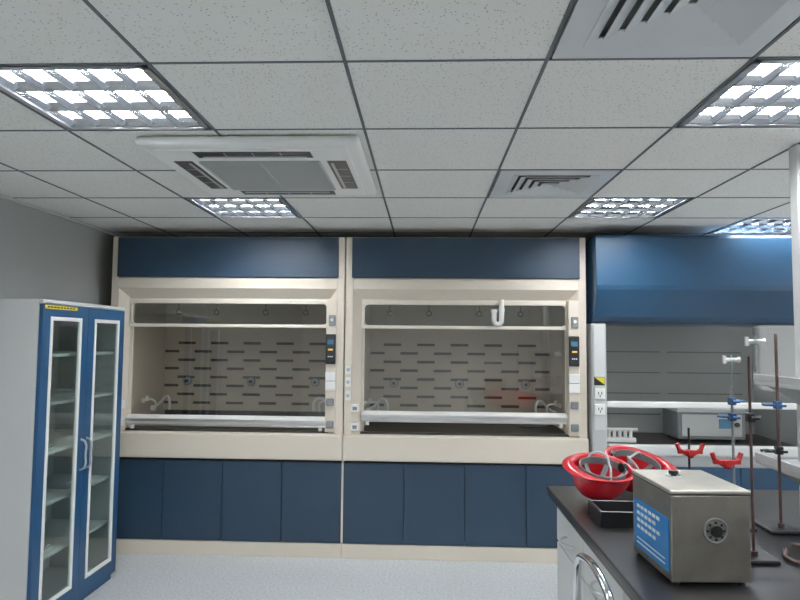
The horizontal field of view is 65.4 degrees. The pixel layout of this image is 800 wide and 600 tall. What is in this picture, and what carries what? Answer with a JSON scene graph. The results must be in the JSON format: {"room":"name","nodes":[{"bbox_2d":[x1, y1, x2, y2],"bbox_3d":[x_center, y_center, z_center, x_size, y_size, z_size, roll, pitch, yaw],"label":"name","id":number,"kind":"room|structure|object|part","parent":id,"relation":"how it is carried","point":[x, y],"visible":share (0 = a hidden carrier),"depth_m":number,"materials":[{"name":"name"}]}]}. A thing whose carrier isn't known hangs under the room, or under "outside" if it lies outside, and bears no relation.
{"room":"chemistry laboratory","nodes":[
{"label":"chemistry laboratory","id":0,"kind":"room"},
{"bbox_2d":[0,198,115,305],"bbox_3d":[-2.502,0.296,1.284,0.100,2.700,8.800,0,-4,2],"label":"wall","id":1,"kind":"structure","parent":0,"point":[43,255],"depth_m":4.16,"materials":[{"name":"paint"}]},
{"bbox_2d":[83,553,557,599],"bbox_3d":[0.882,1.715,1.060,6.900,0.100,9.000,0,-4,2],"label":"floor","id":2,"kind":"structure","parent":0,"point":[135,576],"depth_m":4.11,"materials":[{"name":"plastic"}]},
{"bbox_2d":[0,299,124,599],"bbox_3d":[-2.094,0.912,3.721,0.490,1.785,0.910,0,-4,2],"label":"tall cabinet","id":3,"kind":"object","parent":2,"relation":"on","point":[61,362],"visible":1,"depth_m":3.66,"materials":[{"name":"blue painted steel"},{"name":"white painted steel"},{"name":"glass"}]},
{"bbox_3d":[-1.907,0.889,3.488,0.020,1.714,0.449,0,-4,2],"label":"door frame","id":4,"kind":"part","parent":3,"relation":"part of","materials":[{"name":"blue metal"}]},
{"bbox_3d":[-1.872,0.914,3.682,0.044,0.191,0.013,0,-4,2],"label":"handle","id":5,"kind":"part","parent":3,"relation":"part of","materials":[{"name":"silver metal"}]},
{"bbox_3d":[-1.870,0.917,3.741,0.044,0.191,0.013,0,-4,2],"label":"handle","id":6,"kind":"part","parent":3,"relation":"part of","materials":[{"name":"silver metal"}]},
{"bbox_3d":[-1.932,1.784,3.659,0.028,0.040,0.870,0,-4,2],"label":"kick plate","id":7,"kind":"part","parent":3,"relation":"part of","materials":[{"name":"blue metal"}]},
{"bbox_3d":[-1.889,0.918,3.939,0.020,1.714,0.449,0,-4,2],"label":"door frame","id":8,"kind":"part","parent":3,"relation":"part of","materials":[{"name":"blue metal"}]},
{"bbox_2d":[111,237,346,557],"bbox_3d":[-1.286,0.722,5.053,1.775,2.345,0.932,0,-4,2],"label":"fume hood","id":9,"kind":"object","parent":2,"relation":"on","point":[232,429],"visible":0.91,"depth_m":4.66,"materials":[{"name":"beige metal"}]},
{"bbox_3d":[-1.971,1.470,4.609,0.438,0.575,0.022,0,-4,2],"label":"door","id":10,"kind":"part","parent":9,"relation":"part of","materials":[{"name":"blue metal"}]},
{"bbox_2d":[141,395,170,410],"bbox_3d":[-1.961,0.841,5.051,0.191,0.145,0.225,0,-4,2],"label":"tap","id":11,"kind":"object","parent":9,"relation":"on","point":[148,402],"depth_m":5.06,"materials":[{"name":"white plastic"}]},
{"bbox_3d":[-1.530,1.472,4.591,0.438,0.575,0.022,0,-4,2],"label":"door","id":12,"kind":"part","parent":9,"relation":"part of","materials":[{"name":"blue metal"}]},
{"bbox_3d":[-1.301,0.909,4.688,1.527,0.076,0.062,0,-4,2],"label":"sash handle","id":13,"kind":"part","parent":9,"relation":"part of","materials":[{"name":"white plastic"}]},
{"bbox_3d":[-1.302,0.945,4.685,1.527,0.012,0.020,0,-4,2],"label":"handle","id":14,"kind":"part","parent":9,"relation":"part of","materials":[{"name":"silver metal"}]},
{"bbox_2d":[125,425,327,432],"bbox_3d":[-1.287,1.013,5.059,1.537,0.035,0.805,0,-4,2],"label":"countertop","id":15,"kind":"structure","parent":9,"relation":"on","point":[137,427],"depth_m":4.69,"materials":[{"name":"grey ceramic"}]},
{"bbox_3d":[-1.299,0.450,4.671,1.655,1.070,0.070,0,-4,2],"label":"chamfer frame","id":16,"kind":"part","parent":9,"relation":"part of","materials":[{"name":"beige metal"}]},
{"bbox_3d":[-1.294,-0.321,4.684,1.675,0.300,0.030,0,-4,2],"label":"fascia panel","id":17,"kind":"part","parent":9,"relation":"part of","materials":[{"name":"blue metal"}]},
{"bbox_3d":[-1.089,1.475,4.574,0.438,0.575,0.022,0,-4,2],"label":"door","id":18,"kind":"part","parent":9,"relation":"part of","materials":[{"name":"blue metal"}]},
{"bbox_3d":[-0.647,1.478,4.556,0.438,0.575,0.022,0,-4,2],"label":"door","id":19,"kind":"part","parent":9,"relation":"part of","materials":[{"name":"blue metal"}]},
{"bbox_2d":[312,397,324,411],"bbox_3d":[-0.614,0.850,4.997,0.191,0.145,0.225,0,-4,2],"label":"tap","id":20,"kind":"object","parent":9,"relation":"on","point":[318,398],"depth_m":5.02,"materials":[{"name":"white metal"}]},
{"bbox_2d":[325,372,335,389],"bbox_3d":[-0.512,0.597,4.585,0.077,0.134,0.011,0,-4,2],"label":"socket","id":21,"kind":"object","parent":9,"relation":"attached to","point":[330,377],"depth_m":4.58,"materials":[{"name":"white plastic"}]},
{"bbox_2d":[325,334,335,363],"bbox_3d":[-0.511,0.362,4.594,0.075,0.220,0.023,0,-4,2],"label":"monitor","id":22,"kind":"object","parent":9,"relation":"on","point":[330,354],"depth_m":4.58,"materials":[{"name":"black plastic"}]},
{"bbox_2d":[341,237,588,562],"bbox_3d":[0.490,0.733,4.982,1.775,2.345,0.932,0,-4,2],"label":"fume hood","id":23,"kind":"object","parent":2,"relation":"on","point":[465,386],"visible":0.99,"depth_m":4.59,"materials":[{"name":"beige metal"}]},
{"bbox_2d":[352,407,356,428],"bbox_3d":[-0.332,0.862,4.558,0.032,0.160,0.003,0,-4,2],"label":"socket","id":24,"kind":"object","parent":23,"relation":"attached to","point":[354,409],"depth_m":4.56,"materials":[{"name":"grey plastic"}]},
{"bbox_3d":[-0.196,1.481,4.538,0.438,0.575,0.022,0,-4,2],"label":"door","id":25,"kind":"part","parent":23,"relation":"part of","materials":[{"name":"blue metal"}]},
{"bbox_2d":[364,398,388,410],"bbox_3d":[-0.185,0.852,4.980,0.191,0.145,0.225,0,-4,2],"label":"tap","id":26,"kind":"object","parent":23,"relation":"on","point":[365,399],"depth_m":4.99,"materials":[{"name":"white plastic"}]},
{"bbox_3d":[0.246,1.484,4.520,0.438,0.575,0.022,0,-4,2],"label":"door","id":27,"kind":"part","parent":23,"relation":"part of","materials":[{"name":"blue metal"}]},
{"bbox_3d":[0.474,0.870,4.620,1.527,0.076,0.062,0,-4,2],"label":"sash handle","id":28,"kind":"part","parent":23,"relation":"part of","materials":[{"name":"white plastic"}]},
{"bbox_3d":[0.474,0.906,4.617,1.527,0.012,0.020,0,-4,2],"label":"handle","id":29,"kind":"part","parent":23,"relation":"part of","materials":[{"name":"silver metal"}]},
{"bbox_2d":[360,422,569,436],"bbox_3d":[0.488,1.024,4.987,1.537,0.035,0.805,0,-4,2],"label":"countertop","id":30,"kind":"structure","parent":23,"relation":"on","point":[403,428],"depth_m":4.76,"materials":[{"name":"grey ceramic"}]},
{"bbox_3d":[0.476,0.461,4.600,1.655,1.070,0.070,0,-4,2],"label":"chamfer frame","id":31,"kind":"part","parent":23,"relation":"part of","materials":[{"name":"beige metal"}]},
{"bbox_3d":[0.482,-0.310,4.613,1.675,0.300,0.030,0,-4,2],"label":"fascia panel","id":32,"kind":"part","parent":23,"relation":"part of","materials":[{"name":"blue metal"}]},
{"bbox_3d":[0.687,1.486,4.503,0.438,0.575,0.022,0,-4,2],"label":"door","id":33,"kind":"part","parent":23,"relation":"part of","materials":[{"name":"blue metal"}]},
{"bbox_2d":[519,424,545,427],"bbox_3d":[1.056,1.003,4.969,0.200,0.015,0.120,0,-4,2],"label":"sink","id":34,"kind":"object","parent":23,"relation":"in","point":[520,425],"depth_m":4.92,"materials":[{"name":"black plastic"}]},
{"bbox_2d":[534,400,560,412],"bbox_3d":[1.161,0.861,4.926,0.191,0.145,0.225,0,-4,2],"label":"tap","id":35,"kind":"object","parent":23,"relation":"on","point":[557,403],"depth_m":4.94,"materials":[{"name":"white metal"}]},
{"bbox_3d":[1.129,1.489,4.485,0.438,0.575,0.022,0,-4,2],"label":"door","id":36,"kind":"part","parent":23,"relation":"part of","materials":[{"name":"blue metal"}]},
{"bbox_2d":[569,374,579,392],"bbox_3d":[1.264,0.608,4.514,0.077,0.134,0.011,0,-4,2],"label":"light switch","id":37,"kind":"object","parent":23,"relation":"attached to","point":[574,379],"depth_m":4.51,"materials":[{"name":"white plastic"}]},
{"bbox_2d":[571,342,577,346],"bbox_3d":[1.264,0.320,4.514,0.045,0.035,0.003,0,-4,2],"label":"monitor","id":38,"kind":"object","parent":23,"relation":"on","point":[573,344],"depth_m":4.51,"materials":[{"name":"blue"}]},
{"bbox_2d":[569,336,579,366],"bbox_3d":[1.264,0.373,4.522,0.075,0.220,0.023,0,-4,2],"label":"control panel","id":39,"kind":"object","parent":23,"relation":"on","point":[574,341],"depth_m":4.51,"materials":[{"name":"black plastic"}]},
{"bbox_2d":[573,553,613,599],"bbox_3d":[0.374,1.238,1.812,0.417,0.938,0.450,0,-4,2],"label":"chair","id":40,"kind":"object","parent":2,"relation":"on","point":[580,558],"visible":1,"depth_m":1.87,"materials":[{"name":"silver metal"}]},
{"bbox_2d":[547,486,799,599],"bbox_3d":[1.413,1.283,1.929,1.514,0.880,2.120,0,-4,2],"label":"lab bench","id":41,"kind":"object","parent":2,"relation":"on","point":[629,576],"visible":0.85,"depth_m":2.18,"materials":[{"name":"grey"}]},
{"bbox_3d":[0.712,1.044,2.683,0.048,0.010,0.149,0,-4,2],"label":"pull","id":42,"kind":"part","parent":41,"relation":"part of","materials":[{"name":"silver metal"}]},
{"bbox_3d":[0.744,1.028,2.708,0.018,0.175,0.494,0,-4,2],"label":"drawer","id":43,"kind":"part","parent":41,"relation":"part of","materials":[{"name":"grey"}]},
{"bbox_3d":[0.741,1.390,2.686,0.018,0.530,0.494,0,-4,2],"label":"door","id":44,"kind":"part","parent":41,"relation":"part of","materials":[{"name":"grey"}]},
{"bbox_3d":[0.721,1.358,2.187,0.018,0.530,0.494,0,-4,2],"label":"door","id":45,"kind":"part","parent":41,"relation":"part of","materials":[{"name":"grey metal"}]},
{"bbox_3d":[0.692,1.012,2.185,0.048,0.010,0.149,0,-4,2],"label":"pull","id":46,"kind":"part","parent":41,"relation":"part of","materials":[{"name":"silver metal"}]},
{"bbox_2d":[562,451,633,499],"bbox_3d":[0.874,0.779,2.728,0.331,0.206,0.239,3,-4,-34],"label":"hard hat","id":47,"kind":"object","parent":41,"relation":"on","point":[597,475],"visible":0.97,"depth_m":2.71,"materials":[{"name":"red plastic"}]},
{"bbox_3d":[0.994,0.747,2.775,0.023,0.040,0.040,3,16,-18],"label":"ratchet knob","id":48,"kind":"part","parent":47,"relation":"part of","materials":[{"name":"black plastic"}]},
{"bbox_3d":[0.724,0.997,2.210,0.018,0.175,0.494,0,-4,2],"label":"drawer","id":49,"kind":"part","parent":41,"relation":"part of","materials":[{"name":"grey"}]},
{"bbox_2d":[588,500,633,527],"bbox_3d":[0.924,0.840,2.447,0.320,0.060,0.180,0,-4,2],"label":"tray","id":50,"kind":"object","parent":41,"relation":"on","point":[606,513],"visible":0.48,"depth_m":2.39,"materials":[{"name":"black plastic"}]},
{"bbox_2d":[604,445,677,492],"bbox_3d":[1.119,0.795,2.881,0.327,0.201,0.236,-1,-4,22],"label":"hard hat","id":51,"kind":"object","parent":41,"relation":"on","point":[639,459],"visible":0.41,"depth_m":2.96,"materials":[{"name":"red plastic"}]},
{"bbox_2d":[675,428,704,469],"bbox_3d":[1.234,0.717,2.678,0.126,0.340,0.150,0,-4,2],"label":"stand","id":52,"kind":"object","parent":41,"relation":"on","point":[689,453],"visible":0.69,"depth_m":2.64,"materials":[{"name":"red metal"}]},
{"bbox_3d":[1.233,0.710,2.654,0.024,0.328,0.024,0,-4,2],"label":"rod","id":53,"kind":"part","parent":52,"relation":"part of","materials":[{"name":"black plastic"}]},
{"bbox_2d":[631,469,750,585],"bbox_3d":[0.901,0.692,1.948,0.238,0.293,0.305,1,-4,-1],"label":"bath","id":54,"kind":"object","parent":41,"relation":"on","point":[690,525],"visible":1,"depth_m":1.81,"materials":[{"name":"metal"}]},
{"bbox_2d":[637,503,664,563],"bbox_3d":[0.782,0.725,1.948,0.002,0.125,0.210,1,-4,-1],"label":"print","id":55,"kind":"object","parent":54,"relation":"attached to","point":[650,522],"depth_m":1.94,"materials":[{"name":"white plastic"}]},
{"bbox_3d":[0.880,0.558,2.005,0.030,0.018,0.030,1,-4,-1],"label":"lid knob","id":56,"kind":"part","parent":54,"relation":"part of","materials":[{"name":"black plastic"}]},
{"bbox_2d":[665,473,681,477],"bbox_3d":[0.880,0.566,2.005,0.050,0.006,0.050,1,-4,-1],"label":"washer","id":57,"kind":"object","parent":54,"relation":"in","point":[667,475],"depth_m":2.00,"materials":[{"name":"silver metal"}]},
{"bbox_3d":[0.902,0.570,1.960,0.238,0.012,0.296,1,-4,-1],"label":"lid","id":58,"kind":"part","parent":54,"relation":"part of","materials":[{"name":"metal"}]},
{"bbox_2d":[703,518,728,543],"bbox_3d":[0.915,0.670,1.805,0.075,0.075,0.008,1,-4,-1],"label":"vent","id":59,"kind":"object","parent":54,"relation":"attached to","point":[715,530],"depth_m":1.80,"materials":[{"name":"grey metal"}]},
{"bbox_2d":[710,356,757,531],"bbox_3d":[1.263,0.541,2.418,0.153,0.660,0.150,0,-4,2],"label":"stand","id":60,"kind":"object","parent":41,"relation":"on","point":[726,464],"visible":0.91,"depth_m":2.38,"materials":[{"name":"grey metal"}]},
{"bbox_3d":[1.278,0.598,2.388,0.024,0.518,0.024,0,-4,2],"label":"rod","id":61,"kind":"part","parent":60,"relation":"part of","materials":[{"name":"grey metal"}]},
{"bbox_2d":[744,337,780,564],"bbox_3d":[1.156,0.483,2.075,0.120,0.730,0.150,0,-4,2],"label":"stand","id":62,"kind":"object","parent":41,"relation":"on","point":[758,556],"visible":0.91,"depth_m":2.04,"materials":[{"name":"black metal"}]},
{"bbox_3d":[1.155,0.511,2.048,0.024,0.648,0.024,0,-4,2],"label":"rod","id":63,"kind":"part","parent":62,"relation":"part of","materials":[{"name":"silver metal"}]},
{"bbox_2d":[753,144,799,497],"bbox_3d":[1.639,0.072,1.831,0.370,1.529,1.590,0,-4,2],"label":"shelf","id":64,"kind":"object","parent":41,"relation":"on","point":[789,387],"visible":1,"depth_m":2.56,"materials":[{"name":"grey"}]},
{"bbox_3d":[1.637,0.297,1.817,0.370,0.018,1.590,0,-4,2],"label":"shelf","id":65,"kind":"part","parent":64,"relation":"part of","materials":[{"name":"grey"}]},
{"bbox_3d":[1.634,0.621,1.796,0.370,0.018,1.590,0,-4,2],"label":"shelf","id":66,"kind":"part","parent":64,"relation":"part of","materials":[{"name":"grey"}]},
{"bbox_2d":[755,334,799,534],"bbox_3d":[1.427,0.500,2.384,0.132,0.740,0.150,0,-4,2],"label":"stand","id":67,"kind":"object","parent":41,"relation":"on","point":[774,527],"visible":0.99,"depth_m":2.35,"materials":[{"name":"metal"},{"name":"blue plastic"}]},
{"bbox_3d":[1.433,0.493,2.359,0.024,0.728,0.024,0,-4,2],"label":"rod","id":68,"kind":"part","parent":67,"relation":"part of","materials":[{"name":"silver metal"}]},
{"bbox_2d":[782,542,799,564],"bbox_3d":[1.328,0.839,2.048,0.158,0.013,0.229,0,-4,2],"label":"hose","id":69,"kind":"object","parent":41,"relation":"on","point":[785,550],"visible":1,"depth_m":2.03,"materials":[{"name":"pink rubber"}]},
{"bbox_2d":[585,235,798,489],"bbox_3d":[2.191,0.741,4.825,1.600,2.340,1.010,0,-4,2],"label":"fume hood","id":70,"kind":"object","parent":2,"relation":"on","point":[663,313],"visible":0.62,"depth_m":4.45,"materials":[{"name":"painted steel"},{"name":"glass"}]},
{"bbox_2d":[595,388,604,414],"bbox_3d":[1.424,0.725,4.438,0.072,0.186,0.015,0,-4,2],"label":"socket","id":71,"kind":"object","parent":70,"relation":"attached to","point":[599,392],"depth_m":4.43,"materials":[{"name":"white plastic"}]},
{"bbox_2d":[607,427,637,442],"bbox_3d":[1.640,0.999,4.620,0.240,0.104,0.070,0,-4,2],"label":"test tube rack","id":72,"kind":"object","parent":70,"relation":"on","point":[614,438],"visible":0.82,"depth_m":4.61,"materials":[{"name":"white plastic"}]},
{"bbox_2d":[607,432,794,445],"bbox_3d":[2.190,1.094,4.868,1.390,0.040,0.880,0,-4,2],"label":"countertop","id":73,"kind":"structure","parent":70,"relation":"on","point":[641,437],"depth_m":4.70,"materials":[{"name":"grey ceramic"}]},
{"bbox_3d":[2.176,0.755,4.468,1.386,0.045,0.038,0,-4,2],"label":"sash handle","id":74,"kind":"part","parent":70,"relation":"part of","materials":[{"name":"white plastic"}]},
{"bbox_3d":[2.172,1.067,4.409,1.390,0.075,0.060,0,-4,2],"label":"rail","id":75,"kind":"part","parent":70,"relation":"part of","materials":[{"name":"grey"}]},
{"bbox_2d":[663,408,745,441],"bbox_3d":[2.338,0.946,4.802,0.508,0.245,0.326,0,-4,2],"label":"instrument","id":76,"kind":"object","parent":70,"relation":"on","point":[702,423],"visible":0.8,"depth_m":4.66,"materials":[{"name":"painted metal"},{"name":"plastic"}]},
{"bbox_3d":[2.333,0.940,4.659,0.440,0.160,0.007,0,-4,2],"label":"panel","id":77,"kind":"part","parent":76,"relation":"part of","materials":[{"name":"grey metal"}]},
{"bbox_3d":[2.168,1.485,4.393,0.457,0.600,0.020,0,-4,2],"label":"door","id":78,"kind":"part","parent":70,"relation":"part of","materials":[{"name":"blue"}]},
{"bbox_3d":[2.631,1.488,4.374,0.457,0.600,0.020,0,-4,2],"label":"door","id":79,"kind":"part","parent":70,"relation":"part of","materials":[{"name":"blue"}]},
{"bbox_2d":[0,0,799,241],"bbox_3d":[0.904,-0.755,1.215,6.700,0.015,8.800,0,-4,2],"label":"ceiling","id":80,"kind":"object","parent":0,"point":[597,93],"visible":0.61,"depth_m":2.35,"materials":[{"name":"white tile"}]},
{"bbox_2d":[0,0,799,237],"bbox_3d":[0.904,-0.748,1.215,6.700,0.007,8.800,0,-4,2],"label":"grid","id":81,"kind":"object","parent":80,"relation":"attached to","point":[571,3],"visible":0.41,"depth_m":2.42,"materials":[{"name":"grey metal"}]},
{"bbox_2d":[0,193,125,236],"bbox_3d":[0.904,-0.737,1.214,6.700,0.019,8.800,0,-4,2],"label":"edge angle","id":82,"kind":"structure","parent":81,"relation":"attached to","point":[3,196],"depth_m":4.22,"materials":[{"name":"grey metal"}]},
{"bbox_2d":[0,65,210,129],"bbox_3d":[-1.052,-0.733,2.204,0.576,0.069,0.576,0,-4,2],"label":"ceiling light","id":83,"kind":"object","parent":81,"relation":"attached to","point":[75,97],"visible":0.75,"depth_m":2.21,"materials":[{"name":"white"}]},
{"bbox_2d":[186,198,300,217],"bbox_3d":[-0.981,-0.619,3.999,0.576,0.069,0.576,0,-4,2],"label":"ceiling light","id":84,"kind":"object","parent":81,"relation":"attached to","point":[218,207],"visible":0.7,"depth_m":4.07,"materials":[{"name":"white"}]},
{"bbox_2d":[135,136,375,194],"bbox_3d":[-0.612,-0.617,3.001,0.930,0.055,0.930,0,-4,2],"label":"air conditioner","id":85,"kind":"object","parent":81,"relation":"attached to","point":[219,165],"visible":1,"depth_m":2.78,"materials":[{"name":"white plastic"}]},
{"bbox_2d":[489,170,619,197],"bbox_3d":[0.794,-0.637,3.328,0.576,0.057,0.576,0,-4,2],"label":"air diffuser","id":86,"kind":"object","parent":81,"relation":"attached to","point":[533,183],"visible":0.98,"depth_m":3.31,"materials":[{"name":"grey metal"}]},
{"bbox_2d":[569,198,692,217],"bbox_3d":[1.417,-0.604,3.903,0.576,0.069,0.576,0,-4,2],"label":"ceiling light","id":87,"kind":"object","parent":81,"relation":"attached to","point":[595,207],"visible":0.66,"depth_m":3.97,"materials":[{"name":"white"}]},
{"bbox_2d":[552,0,799,58],"bbox_3d":[0.723,-0.750,1.533,0.576,0.057,0.576,0,-4,2],"label":"air diffuser","id":88,"kind":"object","parent":81,"relation":"attached to","point":[593,28],"visible":1,"depth_m":1.65,"materials":[{"name":"grey metal"}]},
{"bbox_2d":[677,59,799,126],"bbox_3d":[1.346,-0.718,2.108,0.576,0.069,0.576,0,-4,2],"label":"ceiling light","id":89,"kind":"object","parent":81,"relation":"attached to","point":[766,93],"visible":0.65,"depth_m":2.19,"materials":[{"name":"white"}]},
{"bbox_2d":[711,218,790,232],"bbox_3d":[2.640,-0.559,4.453,0.576,0.069,0.576,0,-4,2],"label":"ceiling light","id":90,"kind":"object","parent":81,"relation":"attached to","point":[750,225],"visible":0.57,"depth_m":4.53,"materials":[{"name":"white"}]},
{"bbox_2d":[489,0,575,194],"bbox_3d":[0.906,-1.005,1.231,6.700,0.050,8.800,0,-4,2],"label":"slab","id":91,"kind":"object","parent":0,"point":[575,0],"depth_m":2.19,"materials":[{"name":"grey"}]}
]}

